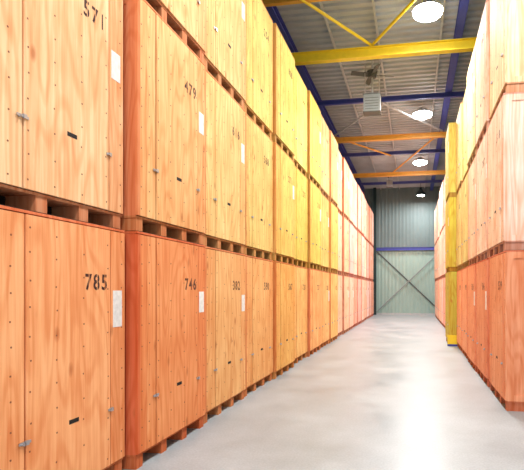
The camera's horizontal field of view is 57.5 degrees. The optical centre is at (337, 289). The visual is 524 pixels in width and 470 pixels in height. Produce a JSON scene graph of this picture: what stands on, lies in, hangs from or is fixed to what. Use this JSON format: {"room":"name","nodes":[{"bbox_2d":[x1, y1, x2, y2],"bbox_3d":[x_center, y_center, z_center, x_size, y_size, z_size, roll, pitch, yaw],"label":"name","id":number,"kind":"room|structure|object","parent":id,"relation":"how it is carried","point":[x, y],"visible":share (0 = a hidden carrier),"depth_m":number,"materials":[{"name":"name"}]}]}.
{"room":"storage warehouse","nodes":[
{"label":"storage warehouse","id":0,"kind":"room"},
{"bbox_2d":[122,315,523,469],"bbox_3d":[2.745,1.850,14.447,11.600,0.200,37.400,0,0,9],"label":"floor","id":1,"kind":"structure","parent":0,"point":[390,392],"depth_m":6.53,"materials":[{"name":"concrete"}]},
{"bbox_2d":[0,204,124,469],"bbox_3d":[-3.191,0.585,3.921,2.130,2.330,1.500,0,0,9],"label":"crate","id":2,"kind":"object","parent":1,"relation":"on","point":[62,279],"visible":1,"depth_m":3.67,"materials":[{"name":"brown wood"}]},
{"bbox_2d":[0,0,122,228],"bbox_3d":[-3.208,-1.745,3.923,2.130,2.330,1.500,0,0,9],"label":"crate","id":3,"kind":"object","parent":2,"relation":"on","point":[61,61],"visible":0.98,"depth_m":3.73,"materials":[{"name":"brown wood"}]},
{"bbox_2d":[122,231,204,469],"bbox_3d":[-2.848,0.585,5.445,2.130,2.330,1.500,0,0,9],"label":"crate","id":4,"kind":"object","parent":1,"relation":"on","point":[165,276],"visible":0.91,"depth_m":4.97,"materials":[{"name":"brown wood"}]},
{"bbox_2d":[120,0,204,244],"bbox_3d":[-2.850,-1.745,5.446,2.130,2.330,1.500,0,0,9],"label":"crate","id":5,"kind":"object","parent":4,"relation":"on","point":[164,79],"visible":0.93,"depth_m":4.99,"materials":[{"name":"brown wood"}]},
{"bbox_2d":[146,0,205,62],"bbox_3d":[-2.844,-4.075,5.445,2.130,2.330,1.500,0,0,9],"label":"crate","id":6,"kind":"object","parent":5,"relation":"on","point":[187,18],"visible":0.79,"depth_m":5.55,"materials":[{"name":"brown wood"}]},
{"bbox_2d":[203,246,245,423],"bbox_3d":[-2.635,0.585,6.991,2.130,2.330,1.500,0,0,9],"label":"crate","id":7,"kind":"object","parent":1,"relation":"on","point":[225,270],"visible":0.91,"depth_m":6.68,"materials":[{"name":"brown wood"}]},
{"bbox_2d":[203,68,244,253],"bbox_3d":[-2.641,-1.745,6.992,2.130,2.330,1.500,0,0,9],"label":"crate","id":8,"kind":"object","parent":7,"relation":"on","point":[224,116],"visible":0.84,"depth_m":6.69,"materials":[{"name":"brown wood"}]},
{"bbox_2d":[204,0,245,108],"bbox_3d":[-2.635,-4.075,6.991,2.130,2.330,1.500,0,0,9],"label":"crate","id":9,"kind":"object","parent":8,"relation":"on","point":[225,54],"visible":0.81,"depth_m":6.86,"materials":[{"name":"brown wood"}]},
{"bbox_2d":[244,255,272,396],"bbox_3d":[-2.410,0.585,8.535,2.130,2.330,1.500,0,0,9],"label":"crate","id":10,"kind":"object","parent":1,"relation":"on","point":[259,271],"visible":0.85,"depth_m":8.26,"materials":[{"name":"brown wood"}]},
{"bbox_2d":[244,112,272,259],"bbox_3d":[-2.413,-1.745,8.536,2.130,2.330,1.500,0,0,9],"label":"crate","id":11,"kind":"object","parent":10,"relation":"on","point":[258,146],"visible":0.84,"depth_m":8.27,"materials":[{"name":"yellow wood"}]},
{"bbox_2d":[244,0,272,139],"bbox_3d":[-2.413,-4.075,8.536,2.130,2.330,1.500,0,0,9],"label":"crate","id":12,"kind":"object","parent":11,"relation":"on","point":[258,105],"visible":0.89,"depth_m":8.32,"materials":[{"name":"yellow wood"}]},
{"bbox_2d":[272,260,294,378],"bbox_3d":[-2.122,0.585,10.069,2.130,2.330,1.500,0,0,9],"label":"crate","id":13,"kind":"object","parent":1,"relation":"on","point":[283,273],"visible":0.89,"depth_m":9.70,"materials":[{"name":"brown wood"}]},
{"bbox_2d":[271,142,294,263],"bbox_3d":[-2.127,-1.745,10.070,2.130,2.330,1.500,0,0,9],"label":"crate","id":14,"kind":"object","parent":13,"relation":"on","point":[283,165],"visible":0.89,"depth_m":9.72,"materials":[{"name":"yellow wood"}]},
{"bbox_2d":[272,23,294,160],"bbox_3d":[-2.122,-4.075,10.069,2.130,2.330,1.500,0,0,9],"label":"crate","id":15,"kind":"object","parent":14,"relation":"on","point":[283,134],"visible":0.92,"depth_m":9.70,"materials":[{"name":"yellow wood"}]},
{"bbox_2d":[294,265,306,362],"bbox_3d":[-1.939,0.585,11.620,2.130,2.330,1.500,0,0,9],"label":"crate","id":16,"kind":"object","parent":1,"relation":"on","point":[300,272],"visible":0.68,"depth_m":11.44,"materials":[{"name":"brown wood"}]},
{"bbox_2d":[294,166,307,267],"bbox_3d":[-1.935,-1.745,11.619,2.130,2.330,1.500,0,0,9],"label":"crate","id":17,"kind":"object","parent":16,"relation":"on","point":[301,182],"visible":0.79,"depth_m":11.52,"materials":[{"name":"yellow wood"}]},
{"bbox_2d":[294,67,306,175],"bbox_3d":[-1.943,-4.075,11.620,2.130,2.330,1.500,0,0,9],"label":"crate","id":18,"kind":"object","parent":17,"relation":"on","point":[300,157],"visible":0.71,"depth_m":11.45,"materials":[{"name":"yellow wood"}]},
{"bbox_2d":[307,268,320,356],"bbox_3d":[-1.643,0.585,13.152,2.130,2.330,1.500,0,0,9],"label":"crate","id":19,"kind":"object","parent":1,"relation":"on","point":[313,275],"visible":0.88,"depth_m":12.70,"materials":[{"name":"brown wood"}]},
{"bbox_2d":[307,179,320,269],"bbox_3d":[-1.635,-1.745,13.151,2.130,2.330,1.500,0,0,9],"label":"crate","id":20,"kind":"object","parent":19,"relation":"on","point":[314,193],"visible":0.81,"depth_m":12.78,"materials":[{"name":"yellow wood"}]},
{"bbox_2d":[306,90,320,188],"bbox_3d":[-1.645,-4.075,13.152,2.130,2.330,1.500,0,0,9],"label":"crate","id":21,"kind":"object","parent":20,"relation":"on","point":[313,111],"visible":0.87,"depth_m":12.70,"materials":[{"name":"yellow wood"}]},
{"bbox_2d":[320,271,328,348],"bbox_3d":[-1.419,0.585,14.696,2.130,2.330,1.500,0,0,9],"label":"crate","id":22,"kind":"object","parent":1,"relation":"on","point":[324,275],"visible":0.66,"depth_m":14.40,"materials":[{"name":"brown wood"}]},
{"bbox_2d":[320,193,328,271],"bbox_3d":[-1.431,-1.745,14.698,2.130,2.330,1.500,0,0,9],"label":"crate","id":23,"kind":"object","parent":22,"relation":"on","point":[324,266],"visible":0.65,"depth_m":14.46,"materials":[{"name":"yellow wood"}]},
{"bbox_2d":[320,115,328,199],"bbox_3d":[-1.421,-4.075,14.696,2.130,2.330,1.500,0,0,9],"label":"crate","id":24,"kind":"object","parent":23,"relation":"on","point":[324,188],"visible":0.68,"depth_m":14.43,"materials":[{"name":"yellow wood"}]},
{"bbox_2d":[329,272,337,342],"bbox_3d":[-1.146,0.585,16.232,2.130,2.330,1.500,0,0,9],"label":"crate","id":25,"kind":"object","parent":1,"relation":"on","point":[333,277],"visible":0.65,"depth_m":15.87,"materials":[{"name":"brown wood"}]},
{"bbox_2d":[328,201,337,273],"bbox_3d":[-1.138,-1.745,16.231,2.130,2.330,1.500,0,0,9],"label":"crate","id":26,"kind":"object","parent":25,"relation":"on","point":[333,211],"visible":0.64,"depth_m":15.82,"materials":[{"name":"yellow wood"}]},
{"bbox_2d":[329,130,337,208],"bbox_3d":[-1.136,-4.075,16.230,2.130,2.330,1.500,0,0,9],"label":"crate","id":27,"kind":"object","parent":26,"relation":"on","point":[333,145],"visible":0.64,"depth_m":15.81,"materials":[{"name":"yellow wood"}]},
{"bbox_2d":[337,274,341,336],"bbox_3d":[-0.967,0.585,17.783,2.130,2.330,1.500,0,0,9],"label":"crate","id":28,"kind":"object","parent":1,"relation":"on","point":[339,276],"visible":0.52,"depth_m":17.80,"materials":[{"name":"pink wood"}]},
{"bbox_2d":[337,212,341,274],"bbox_3d":[-0.978,-1.745,17.785,2.130,2.330,1.500,0,0,9],"label":"crate","id":29,"kind":"object","parent":28,"relation":"on","point":[339,271],"visible":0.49,"depth_m":17.83,"materials":[{"name":"brown wood"}]},
{"bbox_2d":[338,150,341,214],"bbox_3d":[-0.981,-4.075,17.786,2.130,2.330,1.500,0,0,9],"label":"crate","id":30,"kind":"object","parent":29,"relation":"on","point":[339,154],"visible":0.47,"depth_m":17.85,"materials":[{"name":"brown wood"}]},
{"bbox_2d":[342,275,348,333],"bbox_3d":[-0.668,0.585,19.315,2.130,2.330,1.500,0,0,9],"label":"crate","id":31,"kind":"object","parent":1,"relation":"on","point":[345,279],"visible":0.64,"depth_m":18.80,"materials":[{"name":"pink wood"}]},
{"bbox_2d":[342,216,348,275],"bbox_3d":[-0.676,-1.745,19.317,2.130,2.330,1.500,0,0,9],"label":"crate","id":32,"kind":"object","parent":31,"relation":"on","point":[345,223],"visible":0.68,"depth_m":18.86,"materials":[{"name":"brown wood"}]},
{"bbox_2d":[342,157,348,220],"bbox_3d":[-0.672,-4.075,19.316,2.130,2.330,1.500,0,0,9],"label":"crate","id":33,"kind":"object","parent":32,"relation":"on","point":[345,168],"visible":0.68,"depth_m":18.83,"materials":[{"name":"brown wood"}]},
{"bbox_2d":[349,277,353,329],"bbox_3d":[-0.421,0.585,20.856,2.130,2.330,1.500,0,0,9],"label":"crate","id":34,"kind":"object","parent":1,"relation":"on","point":[351,279],"visible":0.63,"depth_m":20.63,"materials":[{"name":"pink wood"}]},
{"bbox_2d":[348,222,353,276],"bbox_3d":[-0.417,-1.745,20.855,2.130,2.330,1.500,0,0,9],"label":"crate","id":35,"kind":"object","parent":34,"relation":"on","point":[351,227],"visible":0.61,"depth_m":20.61,"materials":[{"name":"brown wood"}]},
{"bbox_2d":[349,168,352,224],"bbox_3d":[-0.435,-4.075,20.858,2.130,2.330,1.500,0,0,9],"label":"crate","id":36,"kind":"object","parent":35,"relation":"on","point":[350,172],"visible":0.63,"depth_m":20.64,"materials":[{"name":"brown wood"}]},
{"bbox_2d":[353,278,356,326],"bbox_3d":[-0.197,0.585,22.400,2.130,2.330,1.500,0,0,9],"label":"crate","id":37,"kind":"object","parent":1,"relation":"on","point":[355,279],"visible":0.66,"depth_m":22.25,"materials":[{"name":"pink wood"}]},
{"bbox_2d":[353,228,356,277],"bbox_3d":[-0.200,-1.745,22.400,2.130,2.330,1.500,0,0,9],"label":"crate","id":38,"kind":"object","parent":37,"relation":"on","point":[355,230],"visible":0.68,"depth_m":22.27,"materials":[{"name":"brown wood"}]},
{"bbox_2d":[353,177,356,229],"bbox_3d":[-0.207,-4.075,22.401,2.130,2.330,1.500,0,0,9],"label":"crate","id":39,"kind":"object","parent":38,"relation":"on","point":[354,181],"visible":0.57,"depth_m":22.33,"materials":[{"name":"brown wood"}]},
{"bbox_2d":[357,278,360,324],"bbox_3d":[0.069,0.585,23.937,2.130,2.330,1.500,0,0,9],"label":"crate","id":40,"kind":"object","parent":1,"relation":"on","point":[358,279],"visible":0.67,"depth_m":23.52,"materials":[{"name":"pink wood"}]},
{"bbox_2d":[357,231,360,278],"bbox_3d":[0.070,-1.745,23.937,2.130,2.330,1.500,0,0,9],"label":"crate","id":41,"kind":"object","parent":40,"relation":"on","point":[358,233],"visible":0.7,"depth_m":23.53,"materials":[{"name":"brown wood"}]},
{"bbox_2d":[357,184,360,233],"bbox_3d":[0.071,-4.075,23.936,2.130,2.330,1.500,0,0,9],"label":"crate","id":42,"kind":"object","parent":41,"relation":"on","point":[358,187],"visible":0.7,"depth_m":23.50,"materials":[{"name":"brown wood"}]},
{"bbox_2d":[361,279,364,322],"bbox_3d":[0.335,0.585,25.474,2.130,2.330,1.500,0,0,9],"label":"crate","id":43,"kind":"object","parent":1,"relation":"on","point":[362,280],"visible":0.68,"depth_m":25.04,"materials":[{"name":"brown wood"}]},
{"bbox_2d":[361,235,363,278],"bbox_3d":[0.323,-1.745,25.476,2.130,2.330,1.500,0,0,9],"label":"crate","id":44,"kind":"object","parent":43,"relation":"on","point":[362,237],"visible":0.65,"depth_m":25.09,"materials":[{"name":"brown wood"}]},
{"bbox_2d":[361,191,363,236],"bbox_3d":[0.327,-4.075,25.476,2.130,2.330,1.500,0,0,9],"label":"crate","id":45,"kind":"object","parent":44,"relation":"on","point":[362,194],"visible":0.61,"depth_m":25.06,"materials":[{"name":"brown wood"}]},
{"bbox_2d":[364,280,366,320],"bbox_3d":[0.546,0.585,27.020,2.130,2.330,1.500,0,0,9],"label":"crate","id":46,"kind":"object","parent":1,"relation":"on","point":[365,280],"visible":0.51,"depth_m":27.19,"materials":[{"name":"brown wood"}]},
{"bbox_2d":[364,239,365,279],"bbox_3d":[0.530,-1.745,27.023,2.130,2.330,1.500,0,0,9],"label":"crate","id":47,"kind":"object","parent":46,"relation":"on","point":[364,239],"visible":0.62,"depth_m":27.04,"materials":[{"name":"brown wood"}]},
{"bbox_2d":[364,197,366,239],"bbox_3d":[0.542,-4.075,27.021,2.130,2.330,1.500,0,0,9],"label":"crate","id":48,"kind":"object","parent":47,"relation":"on","point":[365,201],"visible":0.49,"depth_m":26.95,"materials":[{"name":"brown wood"}]},
{"bbox_2d":[366,280,368,319],"bbox_3d":[0.792,0.585,28.561,2.130,2.330,1.500,0,0,9],"label":"crate","id":49,"kind":"object","parent":1,"relation":"on","point":[367,317],"visible":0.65,"depth_m":28.15,"materials":[{"name":"brown wood"}]},
{"bbox_2d":[366,241,368,280],"bbox_3d":[0.789,-1.745,28.561,2.130,2.330,1.500,0,0,9],"label":"crate","id":50,"kind":"object","parent":49,"relation":"on","point":[367,243],"visible":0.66,"depth_m":28.14,"materials":[{"name":"brown wood"}]},
{"bbox_2d":[369,281,371,317],"bbox_3d":[1.055,0.585,30.098,2.130,2.330,1.500,0,0,9],"label":"crate","id":51,"kind":"object","parent":1,"relation":"on","point":[370,282],"visible":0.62,"depth_m":29.91,"materials":[{"name":"brown wood"}]},
{"bbox_2d":[369,243,371,280],"bbox_3d":[1.062,-1.745,30.097,2.130,2.330,1.500,0,0,9],"label":"crate","id":52,"kind":"object","parent":51,"relation":"on","point":[370,246],"visible":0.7,"depth_m":29.84,"materials":[{"name":"brown wood"}]},
{"bbox_2d":[368,206,371,244],"bbox_3d":[1.056,-4.075,30.098,2.130,2.330,1.500,0,0,9],"label":"crate","id":53,"kind":"object","parent":52,"relation":"on","point":[370,211],"visible":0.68,"depth_m":29.90,"materials":[{"name":"brown wood"}]},
{"bbox_2d":[373,188,375,314],"bbox_3d":[2.607,-2.735,33.109,0.200,8.970,0.240,0,0,9],"label":"steel column","id":54,"kind":"structure","parent":1,"relation":"on","point":[374,189],"depth_m":32.99,"materials":[{"name":"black metal"}]},
{"bbox_2d":[376,251,434,306],"bbox_3d":[4.969,-0.600,32.868,4.559,4.362,0.090,0,0,9],"label":"brace","id":55,"kind":"object","parent":54,"relation":"attached to","point":[376,251],"visible":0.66,"depth_m":32.86,"materials":[{"name":"grey metal"}]},
{"bbox_2d":[437,280,437,318],"bbox_3d":[6.896,0.585,27.481,2.130,2.330,1.500,0,0,9],"label":"crate","id":56,"kind":"object","parent":1,"relation":"on","point":[437,280],"visible":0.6,"depth_m":27.50,"materials":[{"name":"brown wood"}]},
{"bbox_2d":[436,239,438,279],"bbox_3d":[6.890,-1.745,27.482,2.130,2.330,1.500,0,0,9],"label":"crate","id":57,"kind":"object","parent":56,"relation":"on","point":[438,239],"visible":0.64,"depth_m":27.37,"materials":[{"name":"brown wood"}]},
{"bbox_2d":[437,199,438,240],"bbox_3d":[6.903,-4.075,27.480,2.130,2.330,1.500,0,0,9],"label":"crate","id":58,"kind":"object","parent":57,"relation":"on","point":[438,199],"visible":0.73,"depth_m":26.99,"materials":[{"name":"brown wood"}]},
{"bbox_2d":[439,279,441,323],"bbox_3d":[6.379,0.585,24.404,2.130,2.330,1.500,0,0,9],"label":"crate","id":59,"kind":"object","parent":1,"relation":"on","point":[439,279],"visible":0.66,"depth_m":24.08,"materials":[{"name":"brown wood"}]},
{"bbox_2d":[439,234,440,278],"bbox_3d":[6.396,-1.745,24.401,2.130,2.330,1.500,0,0,9],"label":"crate","id":60,"kind":"object","parent":59,"relation":"on","point":[440,234],"visible":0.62,"depth_m":24.39,"materials":[{"name":"brown wood"}]},
{"bbox_2d":[439,189,441,233],"bbox_3d":[6.387,-4.075,24.403,2.130,2.330,1.500,0,0,9],"label":"crate","id":61,"kind":"object","parent":60,"relation":"on","point":[440,230],"visible":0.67,"depth_m":24.22,"materials":[{"name":"brown wood"}]},
{"bbox_2d":[441,278,443,326],"bbox_3d":[6.144,0.585,22.862,2.130,2.330,1.500,0,0,9],"label":"crate","id":62,"kind":"object","parent":1,"relation":"on","point":[442,278],"visible":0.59,"depth_m":22.65,"materials":[{"name":"brown wood"}]},
{"bbox_2d":[441,230,443,278],"bbox_3d":[6.133,-1.745,22.864,2.130,2.330,1.500,0,0,9],"label":"crate","id":63,"kind":"object","parent":62,"relation":"on","point":[442,275],"visible":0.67,"depth_m":22.98,"materials":[{"name":"brown wood"}]},
{"bbox_2d":[441,180,443,229],"bbox_3d":[6.139,-4.075,22.863,2.130,2.330,1.500,0,0,9],"label":"crate","id":64,"kind":"object","parent":63,"relation":"on","point":[442,186],"visible":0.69,"depth_m":22.55,"materials":[{"name":"brown wood"}]},
{"bbox_2d":[443,277,444,327],"bbox_3d":[5.908,0.585,21.320,2.130,2.330,1.500,0,0,9],"label":"crate","id":65,"kind":"object","parent":1,"relation":"on","point":[444,277],"visible":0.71,"depth_m":21.69,"materials":[{"name":"brown wood"}]},
{"bbox_2d":[443,226,445,276],"bbox_3d":[5.894,-1.745,21.322,2.130,2.330,1.500,0,0,9],"label":"crate","id":66,"kind":"object","parent":65,"relation":"on","point":[444,273],"visible":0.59,"depth_m":21.45,"materials":[{"name":"brown wood"}]},
{"bbox_2d":[445,271,456,340],"bbox_3d":[4.606,0.585,15.209,2.130,2.330,1.500,0,0,9],"label":"crate","id":67,"kind":"object","parent":1,"relation":"on","point":[451,276],"visible":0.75,"depth_m":14.63,"materials":[{"name":"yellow wood"}]},
{"bbox_2d":[445,197,456,272],"bbox_3d":[4.606,-1.745,15.209,2.130,2.330,1.500,0,0,9],"label":"crate","id":68,"kind":"object","parent":67,"relation":"on","point":[450,208],"visible":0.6,"depth_m":14.63,"materials":[{"name":"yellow wood"}]},
{"bbox_2d":[445,122,456,202],"bbox_3d":[4.606,-4.075,15.209,2.130,2.330,1.500,0,0,9],"label":"crate","id":69,"kind":"object","parent":68,"relation":"on","point":[450,141],"visible":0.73,"depth_m":14.63,"materials":[{"name":"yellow wood"}]},
{"bbox_2d":[447,335,457,345],"bbox_3d":[3.599,1.580,14.651,0.350,0.340,0.175,0,0,9],"label":"guard","id":70,"kind":"object","parent":1,"relation":"on","point":[451,339],"visible":0.9,"depth_m":14.58,"materials":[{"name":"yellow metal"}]},
{"bbox_2d":[457,269,461,350],"bbox_3d":[4.593,0.585,13.631,2.130,2.330,1.500,0,0,9],"label":"crate","id":71,"kind":"object","parent":1,"relation":"on","point":[459,273],"visible":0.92,"depth_m":13.64,"materials":[{"name":"brown wood"}]},
{"bbox_2d":[456,188,461,270],"bbox_3d":[4.580,-1.745,13.633,2.130,2.330,1.500,0,0,9],"label":"crate","id":72,"kind":"object","parent":71,"relation":"on","point":[458,197],"visible":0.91,"depth_m":13.81,"materials":[{"name":"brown wood"}]},
{"bbox_2d":[456,102,462,193],"bbox_3d":[4.569,-4.075,13.635,2.130,2.330,1.500,0,0,9],"label":"crate","id":73,"kind":"object","parent":72,"relation":"on","point":[459,122],"visible":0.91,"depth_m":13.39,"materials":[{"name":"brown wood"}]},
{"bbox_2d":[462,267,467,357],"bbox_3d":[4.337,0.585,12.092,2.130,2.330,1.500,0,0,9],"label":"crate","id":74,"kind":"object","parent":1,"relation":"on","point":[464,271],"visible":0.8,"depth_m":12.24,"materials":[{"name":"brown wood"}]},
{"bbox_2d":[461,172,468,268],"bbox_3d":[4.333,-1.745,12.093,2.130,2.330,1.500,0,0,9],"label":"crate","id":75,"kind":"object","parent":74,"relation":"on","point":[464,188],"visible":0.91,"depth_m":12.20,"materials":[{"name":"brown wood"}]},
{"bbox_2d":[463,87,467,180],"bbox_3d":[4.363,-4.075,12.088,2.130,2.330,1.500,0,0,9],"label":"crate","id":76,"kind":"object","parent":75,"relation":"on","point":[465,167],"visible":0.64,"depth_m":12.24,"materials":[{"name":"brown wood"}]},
{"bbox_2d":[467,263,476,371],"bbox_3d":[4.064,0.585,10.556,2.130,2.330,1.500,0,0,9],"label":"crate","id":77,"kind":"object","parent":1,"relation":"on","point":[471,270],"visible":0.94,"depth_m":10.56,"materials":[{"name":"brown wood"}]},
{"bbox_2d":[468,155,476,264],"bbox_3d":[4.088,-1.745,10.552,2.130,2.330,1.500,0,0,9],"label":"crate","id":78,"kind":"object","parent":77,"relation":"on","point":[472,257],"visible":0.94,"depth_m":10.58,"materials":[{"name":"brown wood"}]},
{"bbox_2d":[467,45,475,170],"bbox_3d":[4.057,-4.075,10.557,2.130,2.330,1.500,0,0,9],"label":"crate","id":79,"kind":"object","parent":78,"relation":"on","point":[471,148],"visible":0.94,"depth_m":10.50,"materials":[{"name":"brown wood"}]},
{"bbox_2d":[476,258,489,386],"bbox_3d":[3.826,0.585,9.014,2.130,2.330,1.500,0,0,9],"label":"crate","id":80,"kind":"object","parent":1,"relation":"on","point":[482,267],"visible":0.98,"depth_m":8.95,"materials":[{"name":"brown wood"}]},
{"bbox_2d":[476,131,488,261],"bbox_3d":[3.832,-1.745,9.013,2.130,2.330,1.500,0,0,9],"label":"crate","id":81,"kind":"object","parent":80,"relation":"on","point":[482,252],"visible":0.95,"depth_m":9.12,"materials":[{"name":"brown wood"}]},
{"bbox_2d":[475,0,490,152],"bbox_3d":[3.815,-4.075,9.016,2.130,2.330,1.500,0,0,9],"label":"crate","id":82,"kind":"object","parent":81,"relation":"on","point":[482,121],"visible":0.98,"depth_m":8.87,"materials":[{"name":"brown wood"}]},
{"bbox_2d":[489,250,523,411],"bbox_3d":[3.561,0.585,7.335,2.130,2.330,1.500,0,0,9],"label":"crate","id":83,"kind":"object","parent":1,"relation":"on","point":[506,268],"visible":1,"depth_m":6.76,"materials":[{"name":"brown wood"}]},
{"bbox_2d":[487,92,523,256],"bbox_3d":[3.582,-1.745,7.473,2.130,2.330,1.500,0,0,9],"label":"crate","id":84,"kind":"object","parent":83,"relation":"on","point":[505,131],"visible":1,"depth_m":6.89,"materials":[{"name":"brown wood"}]},
{"bbox_2d":[489,0,523,119],"bbox_3d":[3.609,-4.075,7.469,2.130,2.330,1.500,0,0,9],"label":"crate","id":85,"kind":"object","parent":84,"relation":"on","point":[506,17],"visible":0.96,"depth_m":6.91,"materials":[{"name":"brown wood"}]},
{"bbox_2d":[277,0,485,188],"bbox_3d":[2.745,-7.320,14.447,11.600,0.160,37.400,0,0,9],"label":"ceiling","id":86,"kind":"structure","parent":0,"point":[308,30],"depth_m":15.58,"materials":[{"name":"metal"}]},
{"bbox_2d":[265,6,364,192],"bbox_3d":[-1.159,-7.090,15.049,0.200,0.260,37.340,0,0,9],"label":"beam","id":87,"kind":"structure","parent":86,"relation":"attached to","point":[273,11],"depth_m":15.70,"materials":[{"name":"blue metal"}]},
{"bbox_2d":[319,1,380,188],"bbox_3d":[0.075,-7.180,14.849,0.050,0.100,37.340,0,0,9],"label":"ceiling purlin","id":88,"kind":"structure","parent":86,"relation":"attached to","point":[320,3],"depth_m":15.56,"materials":[{"name":"grey metal"}]},
{"bbox_2d":[351,60,392,115],"bbox_3d":[1.071,-6.370,14.617,1.064,1.721,1.064,0,0,34],"label":"heater","id":89,"kind":"object","parent":86,"relation":"hanging from","point":[371,101],"visible":0.94,"depth_m":14.48,"materials":[{"name":"grey metal"}]},
{"bbox_2d":[372,0,399,188],"bbox_3d":[1.358,-7.180,14.641,0.050,0.100,37.340,0,0,9],"label":"ceiling purlin","id":90,"kind":"structure","parent":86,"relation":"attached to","point":[373,2],"depth_m":15.41,"materials":[{"name":"grey metal"}]},
{"bbox_2d":[413,157,426,165],"bbox_3d":[4.323,-6.910,24.626,0.720,0.640,0.720,0,0,9],"label":"lamp","id":91,"kind":"object","parent":86,"relation":"hanging from","point":[420,161],"visible":0.97,"depth_m":24.44,"materials":[{"name":"grey metal"}]},
{"bbox_2d":[413,101,431,119],"bbox_3d":[3.236,-6.910,17.913,0.720,0.640,0.720,0,0,9],"label":"lamp","id":92,"kind":"object","parent":86,"relation":"hanging from","point":[422,113],"visible":1,"depth_m":17.78,"materials":[{"name":"grey metal"}]},
{"bbox_2d":[413,0,442,21],"bbox_3d":[2.164,-6.910,11.299,0.720,0.640,0.720,0,0,9],"label":"lamp","id":93,"kind":"object","parent":86,"relation":"hanging from","point":[428,10],"visible":1,"depth_m":11.15,"materials":[{"name":"grey metal"}]},
{"bbox_2d":[424,0,445,187],"bbox_3d":[3.086,-7.180,14.361,0.050,0.100,37.340,0,0,9],"label":"ceiling purlin","id":94,"kind":"structure","parent":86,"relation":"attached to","point":[444,1],"depth_m":15.34,"materials":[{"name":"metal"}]},
{"bbox_2d":[430,0,468,189],"bbox_3d":[3.550,-7.090,14.286,0.200,0.260,37.340,0,0,9],"label":"beam","id":95,"kind":"structure","parent":86,"relation":"attached to","point":[463,4],"depth_m":15.05,"materials":[{"name":"blue metal"}]},
{"bbox_2d":[363,186,440,312],"bbox_3d":[5.743,-2.775,32.956,11.600,9.050,0.140,0,0,9],"label":"wall","id":96,"kind":"structure","parent":0,"point":[403,218],"depth_m":33.07,"materials":[{"name":"grey metal"}]},
{"bbox_2d":[376,313,434,314],"bbox_3d":[5.723,1.690,32.835,11.600,0.120,0.055,0,0,9],"label":"baseboard","id":97,"kind":"structure","parent":96,"relation":"attached to","point":[376,313],"depth_m":32.96,"materials":[{"name":"grey metal"}]},
{"bbox_3d":[-3.030,-2.775,15.382,0.100,9.050,37.400,0,0,9],"label":"wall","id":98,"kind":"structure","parent":0,"visible":0},
{"bbox_2d":[262,0,330,6],"bbox_3d":[-1.736,-6.870,11.171,3.800,0.160,0.120,0,0,9],"label":"crossbeam","id":99,"kind":"object","parent":98,"relation":"attached to","point":[267,3],"visible":0.35,"depth_m":11.09,"materials":[{"name":"orange metal"}]},
{"bbox_2d":[292,37,476,65],"bbox_3d":[2.473,-6.600,12.769,11.600,0.300,0.200,0,0,9],"label":"girder","id":100,"kind":"object","parent":98,"relation":"attached to","point":[459,45],"visible":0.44,"depth_m":12.94,"materials":[{"name":"yellow metal"}]},
{"bbox_2d":[316,91,464,105],"bbox_3d":[3.097,-6.870,16.619,11.600,0.160,0.120,0,0,9],"label":"crossbeam","id":101,"kind":"object","parent":98,"relation":"attached to","point":[458,93],"visible":0.44,"depth_m":16.74,"materials":[{"name":"blue metal"}]},
{"bbox_2d":[381,102,442,131],"bbox_3d":[2.998,-6.750,18.357,0.080,0.076,4.133,0,0,44],"label":"brace","id":102,"kind":"object","parent":101,"relation":"attached to","point":[383,103],"visible":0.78,"depth_m":18.10,"materials":[{"name":"grey metal"}]},
{"bbox_2d":[335,131,446,142],"bbox_3d":[3.640,-6.580,19.975,11.600,0.220,0.200,0,0,9],"label":"girder","id":103,"kind":"object","parent":98,"relation":"attached to","point":[428,135],"visible":0.44,"depth_m":20.16,"materials":[{"name":"orange metal"}]},
{"bbox_2d":[340,149,444,156],"bbox_3d":[4.168,-6.870,23.233,11.600,0.160,0.120,0,0,9],"label":"crossbeam","id":104,"kind":"object","parent":98,"relation":"attached to","point":[425,150],"visible":0.44,"depth_m":23.45,"materials":[{"name":"blue metal"}]},
{"bbox_2d":[353,170,444,177],"bbox_3d":[4.696,-6.610,26.490,11.600,0.220,0.200,0,0,9],"label":"girder","id":105,"kind":"object","parent":98,"relation":"attached to","point":[430,172],"visible":0.44,"depth_m":26.65,"materials":[{"name":"orange metal"}]},
{"bbox_2d":[393,131,441,171],"bbox_3d":[3.798,-6.750,23.292,0.080,0.076,7.006,0,0,-10],"label":"brace","id":106,"kind":"object","parent":105,"relation":"attached to","point":[428,142],"visible":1,"depth_m":23.10,"materials":[{"name":"orange metal"}]},
{"bbox_2d":[357,180,442,185],"bbox_3d":[5.223,-6.870,29.748,11.600,0.160,0.120,0,0,9],"label":"crossbeam","id":107,"kind":"object","parent":98,"relation":"attached to","point":[419,181],"visible":0.29,"depth_m":29.89,"materials":[{"name":"blue metal"}]},
{"bbox_2d":[376,247,433,250],"bbox_3d":[5.713,-2.900,32.768,11.600,0.220,0.120,0,0,9],"label":"wall rail","id":108,"kind":"object","parent":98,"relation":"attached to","point":[381,248],"visible":0.29,"depth_m":32.94,"materials":[{"name":"blue metal"}]},
{"bbox_3d":[1.866,-6.870,9.018,11.600,0.160,0.120,0,0,9],"label":"crossbeam","id":109,"kind":"object","parent":98,"relation":"attached to","visible":0},
{"bbox_2d":[300,0,371,45],"bbox_3d":[-0.520,-6.800,11.329,0.080,0.076,4.468,0,0,41],"label":"brace","id":110,"kind":"object","parent":109,"relation":"attached to","point":[312,6],"visible":1,"depth_m":11.87,"materials":[{"name":"yellow metal"}]},
{"bbox_2d":[372,0,415,45],"bbox_3d":[1.799,-6.800,10.953,0.080,0.076,4.468,0,0,-23],"label":"brace","id":111,"kind":"object","parent":109,"relation":"attached to","point":[411,3],"visible":1,"depth_m":11.83,"materials":[{"name":"yellow metal"}]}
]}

